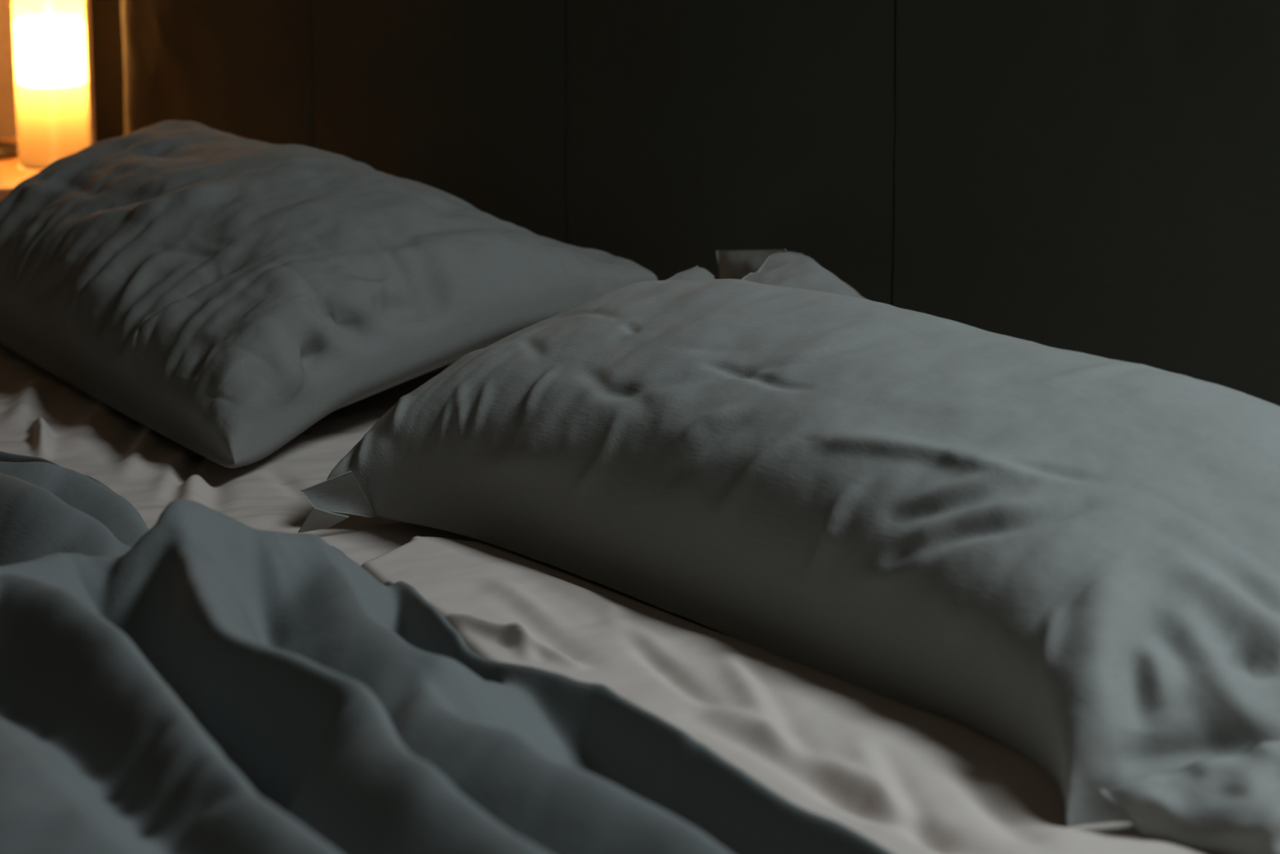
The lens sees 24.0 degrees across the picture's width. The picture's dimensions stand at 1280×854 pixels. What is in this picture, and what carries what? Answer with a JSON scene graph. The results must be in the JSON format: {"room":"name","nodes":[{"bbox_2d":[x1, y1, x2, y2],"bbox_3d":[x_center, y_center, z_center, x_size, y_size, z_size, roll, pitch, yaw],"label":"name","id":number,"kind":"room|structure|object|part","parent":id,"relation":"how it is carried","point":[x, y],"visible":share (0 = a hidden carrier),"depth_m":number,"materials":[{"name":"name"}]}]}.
{"room":"bedroom","nodes":[
{"label":"bedroom","id":0,"kind":"room"},
{"bbox_2d":[0,0,94,144],"bbox_3d":[-0.702,-1.008,3.916,3.800,2.400,0.100,-9,15,-36],"label":"wall","id":1,"kind":"structure","parent":0,"point":[8,122],"depth_m":3.89,"materials":[{"name":"paint"}]},
{"bbox_2d":[89,0,124,142],"bbox_3d":[0.465,0.063,2.510,0.080,0.900,3.860,-9,15,-36],"label":"wall","id":2,"kind":"structure","parent":0,"point":[106,31],"depth_m":3.92,"materials":[{"name":"brown paint"}]},
{"bbox_3d":[0.108,0.701,1.802,5.400,0.050,4.960,-9,15,-36],"label":"floor","id":3,"kind":"structure","parent":0,"visible":0},
{"bbox_2d":[0,137,41,201],"bbox_3d":[-0.867,-0.020,3.637,0.519,0.587,0.445,-9,15,-36],"label":"nightstand","id":4,"kind":"object","parent":3,"relation":"on","point":[11,173],"visible":0.02,"depth_m":3.53,"materials":[{"name":"brown wood"}]},
{"bbox_2d":[0,141,17,159],"bbox_3d":[-0.817,-0.337,3.684,0.124,0.013,0.124,-9,15,-36],"label":"tray","id":5,"kind":"object","parent":4,"relation":"on","point":[8,149],"visible":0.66,"depth_m":3.67,"materials":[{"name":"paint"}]},
{"bbox_2d":[11,0,90,169],"bbox_3d":[-0.701,-0.537,3.553,0.085,0.460,0.085,-9,15,-36],"label":"table lamp","id":6,"kind":"object","parent":4,"relation":"on","point":[50,40],"visible":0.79,"depth_m":3.55,"materials":[{"name":"paper"}]},
{"bbox_2d":[120,0,1279,406],"bbox_3d":[-0.613,0.197,1.826,2.300,0.925,2.669,-9,15,-36],"label":"bed","id":7,"kind":"object","parent":3,"relation":"on","point":[1101,178],"visible":0.38,"depth_m":2.38,"materials":[{"name":"fabric"}]},
{"bbox_3d":[-0.447,-0.265,3.259,0.058,0.625,0.441,-9,15,-36],"label":"headboard panel","id":8,"kind":"part","parent":7,"relation":"part of","materials":[{"name":"wood"}]},
{"bbox_3d":[-0.184,-0.190,2.909,0.052,0.625,0.441,-9,15,-36],"label":"headboard panel","id":9,"kind":"part","parent":7,"relation":"part of","materials":[{"name":"wood"}]},
{"bbox_3d":[0.277,0.046,2.456,0.100,0.875,2.646,-9,15,-36],"label":"headboard","id":10,"kind":"part","parent":7,"relation":"part of","materials":[{"name":"wood"}]},
{"bbox_3d":[0.080,-0.115,2.562,0.051,0.625,0.441,-9,15,-36],"label":"headboard panel","id":11,"kind":"part","parent":7,"relation":"part of","materials":[{"name":"wood"}]},
{"bbox_3d":[0.344,-0.040,2.215,0.051,0.625,0.441,-9,15,-36],"label":"headboard panel","id":12,"kind":"part","parent":7,"relation":"part of","materials":[{"name":"wood"}]},
{"bbox_3d":[-0.649,0.257,1.799,2.075,0.256,2.220,-9,15,-36],"label":"mattress","id":13,"kind":"object","parent":7,"relation":"on","visible":0},
{"bbox_2d":[0,343,481,565],"bbox_3d":[-0.649,0.232,1.794,2.095,0.250,2.250,-9,15,-36],"label":"fitted sheet","id":14,"kind":"object","parent":13,"relation":"on","point":[42,415],"visible":0.07,"depth_m":2.24,"materials":[{"name":"white fabric"}]},
{"bbox_2d":[0,120,657,467],"bbox_3d":[-0.367,-0.158,2.602,0.458,0.181,0.876,-9,15,-36],"label":"pillow","id":15,"kind":"object","parent":14,"relation":"on","point":[226,295],"visible":0.98,"depth_m":2.35,"materials":[{"name":"grey fabric"}]},
{"bbox_2d":[0,450,893,853],"bbox_3d":[-0.881,0.307,1.619,1.424,0.523,2.813,-9,15,-36],"label":"duvet","id":16,"kind":"object","parent":14,"relation":"on","point":[202,680],"visible":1,"depth_m":1.38,"materials":[{"name":"fabric"}]},
{"bbox_2d":[360,535,1215,853],"bbox_3d":[0.202,0.142,1.622,0.580,0.033,0.929,-9,15,-36],"label":"sheet","id":17,"kind":"object","parent":14,"relation":"on","point":[908,780],"visible":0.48,"depth_m":1.57,"materials":[{"name":"white fabric"}]},
{"bbox_2d":[297,248,1279,853],"bbox_3d":[0.180,0.017,1.851,0.542,0.171,1.120,-9,15,-36],"label":"pillow","id":18,"kind":"object","parent":17,"relation":"on","point":[1068,560],"visible":0.97,"depth_m":1.65,"materials":[{"name":"grey fabric"}]}
]}

